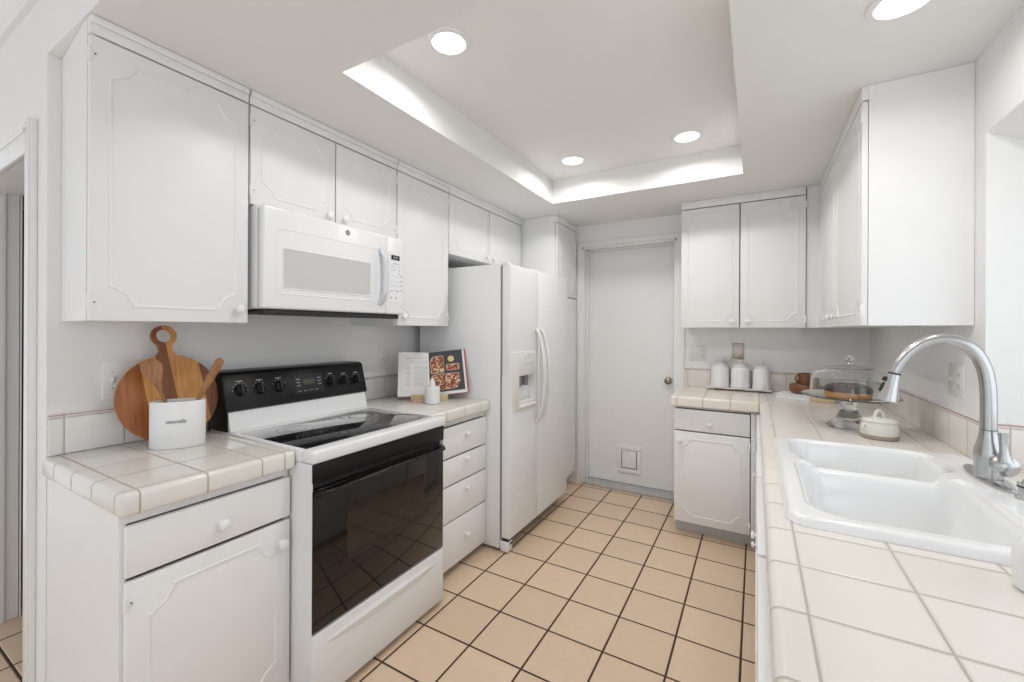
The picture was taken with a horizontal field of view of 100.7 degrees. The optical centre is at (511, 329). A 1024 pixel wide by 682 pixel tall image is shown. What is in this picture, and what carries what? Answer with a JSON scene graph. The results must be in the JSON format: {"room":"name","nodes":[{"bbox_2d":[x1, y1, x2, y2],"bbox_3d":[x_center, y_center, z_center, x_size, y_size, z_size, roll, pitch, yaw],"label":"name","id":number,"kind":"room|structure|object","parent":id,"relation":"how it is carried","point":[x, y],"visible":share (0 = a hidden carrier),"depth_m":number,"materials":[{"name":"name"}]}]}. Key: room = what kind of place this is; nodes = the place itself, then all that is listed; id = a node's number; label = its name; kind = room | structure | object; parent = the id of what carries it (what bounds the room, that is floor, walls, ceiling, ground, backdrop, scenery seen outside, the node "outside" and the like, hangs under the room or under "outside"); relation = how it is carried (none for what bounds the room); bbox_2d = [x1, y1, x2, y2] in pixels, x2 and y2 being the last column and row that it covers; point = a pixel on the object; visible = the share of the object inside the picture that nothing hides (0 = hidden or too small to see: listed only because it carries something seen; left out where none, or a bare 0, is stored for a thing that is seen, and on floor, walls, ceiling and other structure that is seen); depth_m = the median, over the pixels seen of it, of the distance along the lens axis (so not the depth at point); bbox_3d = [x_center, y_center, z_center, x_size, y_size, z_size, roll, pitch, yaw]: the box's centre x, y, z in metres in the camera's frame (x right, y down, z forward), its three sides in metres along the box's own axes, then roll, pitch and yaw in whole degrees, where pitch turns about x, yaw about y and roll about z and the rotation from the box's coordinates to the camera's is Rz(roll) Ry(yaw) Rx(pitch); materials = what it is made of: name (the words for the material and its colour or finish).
{"room":"kitchen","nodes":[
{"label":"kitchen","id":0,"kind":"room"},
{"bbox_2d":[0,0,142,681],"bbox_3d":[-1.000,0.075,1.171,5.500,2.560,0.120,0,0,30],"label":"wall","id":1,"kind":"structure","parent":0,"point":[31,58],"depth_m":1.46,"materials":[{"name":"paint"}]},
{"bbox_2d":[0,192,21,623],"bbox_3d":[-2.389,0.324,1.973,0.114,2.050,0.124,0,0,30],"label":"door","id":2,"kind":"structure","parent":1,"relation":"attached to","point":[10,205],"depth_m":1.98,"materials":[{"name":"paint"}]},
{"bbox_2d":[0,116,37,681],"bbox_3d":[-2.053,0.306,1.693,0.904,2.090,0.024,0,0,30],"label":"trim","id":3,"kind":"structure","parent":1,"relation":"attached to","point":[21,145],"depth_m":1.47,"materials":[{"name":"paint"}]},
{"bbox_2d":[0,0,38,47],"bbox_3d":[-1.324,-1.176,1.259,4.840,0.060,0.055,0,0,30],"label":"trim","id":4,"kind":"structure","parent":1,"relation":"attached to","point":[12,12],"depth_m":1.56,"materials":[{"name":"paint"}]},
{"bbox_2d":[94,267,449,448],"bbox_3d":[-0.812,0.214,2.863,0.120,2.284,3.002,0,0,30],"label":"wall","id":5,"kind":"structure","parent":0,"point":[264,340],"depth_m":2.05,"materials":[{"name":"paint"}]},
{"bbox_2d":[102,360,141,399],"bbox_3d":[-1.463,0.186,1.596,0.015,0.138,0.116,0,0,30],"label":"wall outlet","id":6,"kind":"object","parent":5,"relation":"attached to","point":[112,372],"visible":0.52,"depth_m":1.57,"materials":[{"name":"paint"}]},
{"bbox_2d":[61,14,249,322],"bbox_3d":[-1.278,-0.479,1.526,0.398,0.901,0.454,0,0,30],"label":"upper cabinet","id":7,"kind":"object","parent":5,"relation":"attached to","point":[155,139],"visible":1,"depth_m":1.39,"materials":[{"name":"paint"}]},
{"bbox_2d":[48,373,397,455],"bbox_3d":[-1.127,0.358,2.186,0.010,0.141,1.745,0,0,30],"label":"tile backsplash","id":8,"kind":"structure","parent":5,"relation":"attached to","point":[69,432],"depth_m":1.53,"materials":[{"name":"tile"}]},
{"bbox_2d":[247,90,397,237],"bbox_3d":[-0.969,-0.709,2.062,0.398,0.438,0.774,0,0,30],"label":"upper cabinet","id":9,"kind":"object","parent":5,"relation":"attached to","point":[298,163],"visible":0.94,"depth_m":1.89,"materials":[{"name":"paint"}]},
{"bbox_2d":[248,204,402,318],"bbox_3d":[-0.935,-0.274,2.047,0.470,0.427,0.754,0,0,30],"label":"microwave","id":10,"kind":"object","parent":9,"relation":"attached to","point":[299,264],"visible":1,"depth_m":1.83,"materials":[{"name":"plastic"}]},
{"bbox_2d":[379,346,386,363],"bbox_3d":[-0.824,0.161,2.712,0.008,0.110,0.070,0,0,30],"label":"wall outlet","id":11,"kind":"object","parent":5,"relation":"attached to","point":[382,350],"visible":1,"depth_m":2.71,"materials":[{"name":"paint"}]},
{"bbox_2d":[351,160,449,325],"bbox_3d":[-0.664,-0.476,2.593,0.398,0.901,0.448,0,0,30],"label":"upper cabinet","id":12,"kind":"object","parent":5,"relation":"attached to","point":[422,201],"visible":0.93,"depth_m":2.48,"materials":[{"name":"paint"}]},
{"bbox_2d":[448,185,522,267],"bbox_3d":[-0.308,-0.706,3.209,0.398,0.438,0.969,0,0,30],"label":"upper cabinet","id":13,"kind":"object","parent":5,"relation":"attached to","point":[480,232],"visible":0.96,"depth_m":3.02,"materials":[{"name":"paint"}]},
{"bbox_2d":[0,481,754,681],"bbox_3d":[-0.957,1.380,1.355,5.400,0.050,7.400,0,0,30],"label":"floor","id":14,"kind":"structure","parent":0,"point":[603,585],"depth_m":2.06,"materials":[{"name":"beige tile"}]},
{"bbox_2d":[46,470,289,681],"bbox_3d":[-1.171,0.924,1.472,0.648,0.861,0.470,0,0,30],"label":"base cabinet","id":15,"kind":"object","parent":14,"relation":"on","point":[195,589],"visible":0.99,"depth_m":1.29,"materials":[{"name":"paint"}]},
{"bbox_2d":[42,430,294,517],"bbox_3d":[-1.172,0.460,1.468,0.647,0.064,0.488,0,0,30],"label":"countertop","id":16,"kind":"structure","parent":15,"relation":"on","point":[125,480],"depth_m":1.33,"materials":[{"name":"beige tile"}]},
{"bbox_2d":[113,325,217,439],"bbox_3d":[-1.335,0.203,1.652,0.098,0.442,0.331,0,0,31],"label":"cutting board","id":17,"kind":"object","parent":16,"relation":"on","point":[183,377],"visible":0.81,"depth_m":1.64,"materials":[{"name":"brown wood"}]},
{"bbox_2d":[149,398,205,449],"bbox_3d":[-1.233,0.343,1.567,0.168,0.168,0.101,0,0,-27],"label":"utensil crock","id":18,"kind":"object","parent":16,"relation":"on","point":[177,423],"visible":1,"depth_m":1.53,"materials":[{"name":"white ceramic"}]},
{"bbox_2d":[140,359,166,402],"bbox_3d":[-1.291,0.260,1.565,0.123,0.309,0.022,0,0,-27],"label":"wooden spoon","id":19,"kind":"object","parent":18,"relation":"in","point":[152,369],"visible":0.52,"depth_m":1.55,"materials":[{"name":"brown wood"}]},
{"bbox_2d":[196,358,223,399],"bbox_3d":[-1.170,0.261,1.581,0.160,0.311,0.015,0,0,-28],"label":"wooden spoon","id":20,"kind":"object","parent":18,"relation":"in","point":[218,363],"visible":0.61,"depth_m":1.59,"materials":[{"name":"brown wood"}]},
{"bbox_2d":[208,361,445,681],"bbox_3d":[-0.806,0.768,1.958,0.766,1.176,0.733,0,0,30],"label":"range","id":21,"kind":"object","parent":14,"relation":"on","point":[366,515],"visible":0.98,"depth_m":1.75,"materials":[{"name":"metal"}]},
{"bbox_2d":[443,412,485,572],"bbox_3d":[-0.550,0.926,2.552,0.646,0.861,0.535,0,0,30],"label":"base cabinet","id":22,"kind":"object","parent":14,"relation":"on","point":[464,455],"visible":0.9,"depth_m":2.43,"materials":[{"name":"paint"}]},
{"bbox_2d":[366,395,488,422],"bbox_3d":[-0.548,0.463,2.551,0.647,0.064,0.539,0,0,30],"label":"countertop","id":23,"kind":"structure","parent":22,"relation":"on","point":[455,408],"depth_m":2.43,"materials":[{"name":"beige tile"}]},
{"bbox_2d":[413,400,424,402],"bbox_3d":[-0.529,0.424,2.535,0.120,0.012,0.038,0,0,-10],"label":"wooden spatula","id":24,"kind":"object","parent":23,"relation":"on","point":[414,401],"visible":0.56,"depth_m":2.52,"materials":[{"name":"brown wood"}]},
{"bbox_2d":[411,394,447,401],"bbox_3d":[-0.514,0.328,2.650,0.220,0.206,0.176,0,0,-10],"label":"book stand","id":25,"kind":"object","parent":23,"relation":"on","point":[443,397],"visible":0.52,"depth_m":2.56,"materials":[{"name":"brown wood"}]},
{"bbox_2d":[397,349,468,397],"bbox_3d":[-0.488,0.268,2.656,0.437,0.299,0.111,0,0,-10],"label":"open cookbook","id":26,"kind":"object","parent":25,"relation":"on","point":[448,369],"visible":0.93,"depth_m":2.64,"materials":[{"name":"paper"}]},
{"bbox_2d":[424,378,439,404],"bbox_3d":[-0.467,0.356,2.489,0.091,0.149,0.091,0,0,30],"label":"bottle","id":27,"kind":"object","parent":23,"relation":"on","point":[432,392],"visible":1,"depth_m":2.45,"materials":[{"name":"white plastic"}]},
{"bbox_2d":[420,262,566,552],"bbox_3d":[-0.068,0.473,3.106,0.797,1.771,0.893,0,0,30],"label":"refrigerator","id":28,"kind":"object","parent":14,"relation":"on","point":[509,320],"visible":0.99,"depth_m":2.71,"materials":[{"name":"metal"}]},
{"bbox_2d":[521,215,577,480],"bbox_3d":[0.185,0.219,3.757,0.714,2.283,0.455,0,0,30],"label":"pantry cabinet","id":29,"kind":"object","parent":14,"relation":"on","point":[548,243],"visible":0.34,"depth_m":3.56,"materials":[{"name":"paint"}]},
{"bbox_2d":[674,405,759,544],"bbox_3d":[1.436,0.935,2.958,0.500,0.861,0.590,0,0,30],"label":"base cabinet","id":30,"kind":"object","parent":14,"relation":"on","point":[715,459],"visible":0.98,"depth_m":2.74,"materials":[{"name":"paint"}]},
{"bbox_2d":[753,414,760,520],"bbox_3d":[1.597,0.935,2.147,0.657,0.861,0.678,0,0,30],"label":"base cabinet","id":31,"kind":"object","parent":14,"relation":"on","point":[758,416],"visible":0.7,"depth_m":2.29,"materials":[{"name":"paint"}]},
{"bbox_2d":[751,439,765,680],"bbox_3d":[1.127,0.934,1.331,0.657,0.861,1.193,0,0,30],"label":"base cabinet","id":32,"kind":"object","parent":14,"relation":"on","point":[759,534],"visible":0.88,"depth_m":1.22,"materials":[{"name":"paint"}]},
{"bbox_2d":[755,557,770,681],"bbox_3d":[0.404,0.930,0.074,0.657,0.861,1.693,0,0,30],"label":"base cabinet","id":33,"kind":"object","parent":14,"relation":"on","point":[763,646],"visible":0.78,"depth_m":0.74,"materials":[{"name":"paint"}]},
{"bbox_2d":[671,386,1023,681],"bbox_3d":[0.996,0.469,1.143,1.569,0.064,4.177,0,0,30],"label":"countertop","id":34,"kind":"structure","parent":33,"relation":"on","point":[842,607],"depth_m":0.70,"materials":[{"name":"beige tile"}]},
{"bbox_2d":[706,385,771,392],"bbox_3d":[1.642,0.430,3.086,0.420,0.019,0.100,0,0,30],"label":"serving tray","id":35,"kind":"object","parent":34,"relation":"on","point":[707,386],"visible":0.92,"depth_m":3.04,"materials":[{"name":"beige ceramic"}]},
{"bbox_2d":[710,359,729,387],"bbox_3d":[1.543,0.317,3.144,0.130,0.206,0.131,0,0,30],"label":"canister","id":36,"kind":"object","parent":35,"relation":"on","point":[719,370],"visible":1,"depth_m":3.10,"materials":[{"name":"white ceramic"}]},
{"bbox_2d":[730,360,750,388],"bbox_3d":[1.657,0.317,3.078,0.130,0.206,0.131,0,0,30],"label":"canister","id":37,"kind":"object","parent":35,"relation":"on","point":[740,372],"visible":1,"depth_m":3.03,"materials":[{"name":"white ceramic"}]},
{"bbox_2d":[752,361,770,389],"bbox_3d":[1.771,0.321,3.012,0.114,0.200,0.116,0,0,30],"label":"canister","id":38,"kind":"object","parent":35,"relation":"on","point":[761,372],"visible":1,"depth_m":2.97,"materials":[{"name":"white ceramic"}]},
{"bbox_2d":[775,391,839,403],"bbox_3d":[1.886,0.427,2.708,0.170,0.028,0.321,0,0,-42],"label":"cookbook","id":39,"kind":"object","parent":34,"relation":"on","point":[782,394],"visible":0.68,"depth_m":2.67,"materials":[{"name":"paper"}]},
{"bbox_2d":[789,382,809,394],"bbox_3d":[1.908,0.381,2.760,0.176,0.062,0.176,0,0,30],"label":"shallow bowl","id":40,"kind":"object","parent":39,"relation":"on","point":[794,387],"visible":0.54,"depth_m":2.73,"materials":[{"name":"brown ceramic"}]},
{"bbox_2d":[794,373,810,384],"bbox_3d":[1.905,0.318,2.762,0.114,0.072,0.096,0,0,30],"label":"mug","id":41,"kind":"object","parent":40,"relation":"on","point":[803,378],"visible":0.77,"depth_m":2.73,"materials":[{"name":"brown ceramic"}]},
{"bbox_2d":[801,355,902,430],"bbox_3d":[1.528,0.277,1.923,0.364,0.324,0.364,0,0,30],"label":"cake stand","id":42,"kind":"object","parent":34,"relation":"on","point":[850,384],"visible":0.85,"depth_m":1.85,"materials":[{"name":"clear glass"}]},
{"bbox_2d":[859,409,899,440],"bbox_3d":[1.498,0.381,1.731,0.128,0.116,0.125,0,0,30],"label":"lidded bowl","id":43,"kind":"object","parent":34,"relation":"on","point":[883,428],"visible":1,"depth_m":1.69,"materials":[{"name":"beige ceramic"}]},
{"bbox_2d":[773,436,1023,565],"bbox_3d":[1.077,0.502,1.191,0.562,0.170,0.860,0,0,30],"label":"sink","id":44,"kind":"object","parent":34,"relation":"in","point":[925,500],"visible":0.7,"depth_m":1.23,"materials":[{"name":"ceramic"}]},
{"bbox_2d":[1014,479,1023,500],"bbox_3d":[1.272,0.386,1.044,0.048,0.063,0.038,0,0,30],"label":"soap pump","id":45,"kind":"object","parent":44,"relation":"on","point":[1020,484],"visible":1,"depth_m":1.05,"materials":[{"name":"metal"}]},
{"bbox_2d":[876,334,1020,493],"bbox_3d":[1.257,0.214,1.197,0.293,0.408,0.231,0,0,3],"label":"faucet","id":46,"kind":"object","parent":34,"relation":"on","point":[993,461],"visible":1,"depth_m":1.18,"materials":[{"name":"metal"}]},
{"bbox_2d":[1011,534,1023,591],"bbox_3d":[0.884,0.380,0.702,0.078,0.113,0.078,0,0,30],"label":"bottle","id":47,"kind":"object","parent":34,"relation":"on","point":[1017,551],"visible":1,"depth_m":0.71,"materials":[{"name":"white ceramic"}]},
{"bbox_2d":[116,0,1023,226],"bbox_3d":[-0.026,-1.055,2.854,5.500,0.260,3.884,0,0,30],"label":"ceiling","id":48,"kind":"structure","parent":0,"point":[772,88],"depth_m":1.69,"materials":[{"name":"paint"}]},
{"bbox_2d":[427,27,470,56],"bbox_3d":[-0.240,-1.091,1.614,0.164,0.009,0.164,0,0,30],"label":"recessed light","id":49,"kind":"object","parent":48,"relation":"in","point":[445,41],"visible":0.98,"depth_m":1.60,"materials":[{"name":"paint"}]},
{"bbox_2d":[560,155,585,165],"bbox_3d":[0.390,-1.089,2.728,0.164,0.009,0.164,0,0,30],"label":"recessed light","id":50,"kind":"object","parent":48,"relation":"in","point":[570,160],"visible":1,"depth_m":2.71,"materials":[{"name":"paint"}]},
{"bbox_2d":[671,129,702,142],"bbox_3d":[0.984,-1.086,2.385,0.164,0.009,0.164,0,0,30],"label":"recessed light","id":51,"kind":"object","parent":48,"relation":"in","point":[690,135],"visible":1,"depth_m":2.37,"materials":[{"name":"paint"}]},
{"bbox_2d":[865,0,933,22],"bbox_3d":[1.092,-0.915,1.185,0.164,0.009,0.164,0,0,30],"label":"recessed light","id":52,"kind":"object","parent":48,"relation":"in","point":[878,11],"visible":1,"depth_m":1.21,"materials":[{"name":"paint"}]},
{"bbox_2d":[568,214,869,481],"bbox_3d":[1.202,0.222,3.517,2.958,2.284,0.140,0,0,30],"label":"wall","id":53,"kind":"structure","parent":0,"point":[790,350],"depth_m":3.08,"materials":[{"name":"paint"}]},
{"bbox_2d":[581,477,673,500],"bbox_3d":[0.994,1.351,3.635,0.796,0.024,0.162,0,0,30],"label":"trim","id":54,"kind":"structure","parent":53,"relation":"attached to","point":[619,486],"depth_m":3.59,"materials":[{"name":"white stone"}]},
{"bbox_2d":[576,232,684,497],"bbox_3d":[0.996,0.293,3.615,0.904,2.140,0.134,0,0,30],"label":"trim","id":55,"kind":"structure","parent":53,"relation":"attached to","point":[584,249],"depth_m":3.76,"materials":[{"name":"paint"}]},
{"bbox_2d":[589,245,673,491],"bbox_3d":[1.017,0.312,3.668,0.756,2.047,0.096,0,0,30],"label":"door","id":56,"kind":"structure","parent":53,"relation":"in","point":[631,293],"depth_m":3.67,"materials":[{"name":"paint"}]},
{"bbox_2d":[689,345,705,360],"bbox_3d":[1.440,0.179,3.290,0.118,0.118,0.015,0,0,30],"label":"wall outlet","id":57,"kind":"object","parent":53,"relation":"attached to","point":[697,353],"visible":1,"depth_m":3.29,"materials":[{"name":"beige plastic"}]},
{"bbox_2d":[732,343,743,358],"bbox_3d":[1.681,0.156,3.156,0.080,0.120,0.008,0,0,30],"label":"wall outlet","id":58,"kind":"object","parent":53,"relation":"attached to","point":[737,348],"visible":1,"depth_m":3.15,"materials":[{"name":"grey plastic"}]},
{"bbox_2d":[685,368,797,391],"bbox_3d":[1.850,0.370,3.057,1.134,0.141,0.010,0,0,30],"label":"backsplash","id":59,"kind":"structure","parent":53,"relation":"attached to","point":[779,381],"depth_m":3.17,"materials":[{"name":"tile"}]},
{"bbox_2d":[680,185,820,327],"bbox_3d":[1.664,-0.466,2.978,0.860,0.901,0.334,0,0,30],"label":"upper cabinet","id":60,"kind":"object","parent":53,"relation":"attached to","point":[743,257],"depth_m":2.84,"materials":[{"name":"paint"}]},
{"bbox_2d":[870,3,1023,424],"bbox_3d":[0.936,0.083,-0.125,0.453,2.560,6.718,0,0,30],"label":"wall","id":61,"kind":"structure","parent":0,"point":[997,329],"depth_m":1.37,"materials":[{"name":"paint"}]},
{"bbox_2d":[819,62,974,327],"bbox_3d":[1.740,-0.466,2.056,0.330,0.901,1.208,0,0,30],"label":"upper cabinet","id":62,"kind":"object","parent":61,"relation":"attached to","point":[897,185],"visible":1,"depth_m":1.54,"materials":[{"name":"paint"}]},
{"bbox_2d":[878,388,979,458],"bbox_3d":[1.935,0.371,2.078,0.010,0.141,1.602,0,0,30],"label":"tile backsplash","id":63,"kind":"structure","parent":61,"relation":"attached to","point":[960,431],"depth_m":1.70,"materials":[{"name":"tile"}]},
{"bbox_2d":[948,363,964,397],"bbox_3d":[1.643,0.185,1.575,0.015,0.118,0.134,0,0,30],"label":"wall outlet","id":64,"kind":"object","parent":61,"relation":"attached to","point":[956,375],"visible":1,"depth_m":1.56,"materials":[{"name":"beige plastic"}]},
{"bbox_2d":[998,423,1023,469],"bbox_3d":[1.722,0.370,1.271,0.441,0.141,0.010,0,0,30],"label":"backsplash","id":65,"kind":"structure","parent":61,"relation":"attached to","point":[1015,431],"depth_m":1.34,"materials":[{"name":"tile"}]},
{"bbox_2d":[989,101,1023,140],"bbox_3d":[1.314,-0.525,0.523,0.449,0.280,1.716,0,0,30],"label":"ceiling","id":66,"kind":"structure","parent":0,"point":[1012,125],"depth_m":1.31,"materials":[{"name":"paint"}]},
{"bbox_3d":[-1.800,0.210,2.579,1.309,2.284,1.524,0,0,30],"label":"wall","id":67,"kind":"structure","parent":0,"visible":0},
{"bbox_2d":[21,197,23,605],"bbox_3d":[-2.211,0.350,2.426,0.030,2.000,0.838,0,0,30],"label":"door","id":68,"kind":"structure","parent":67,"relation":"in","point":[22,197],"depth_m":2.08,"materials":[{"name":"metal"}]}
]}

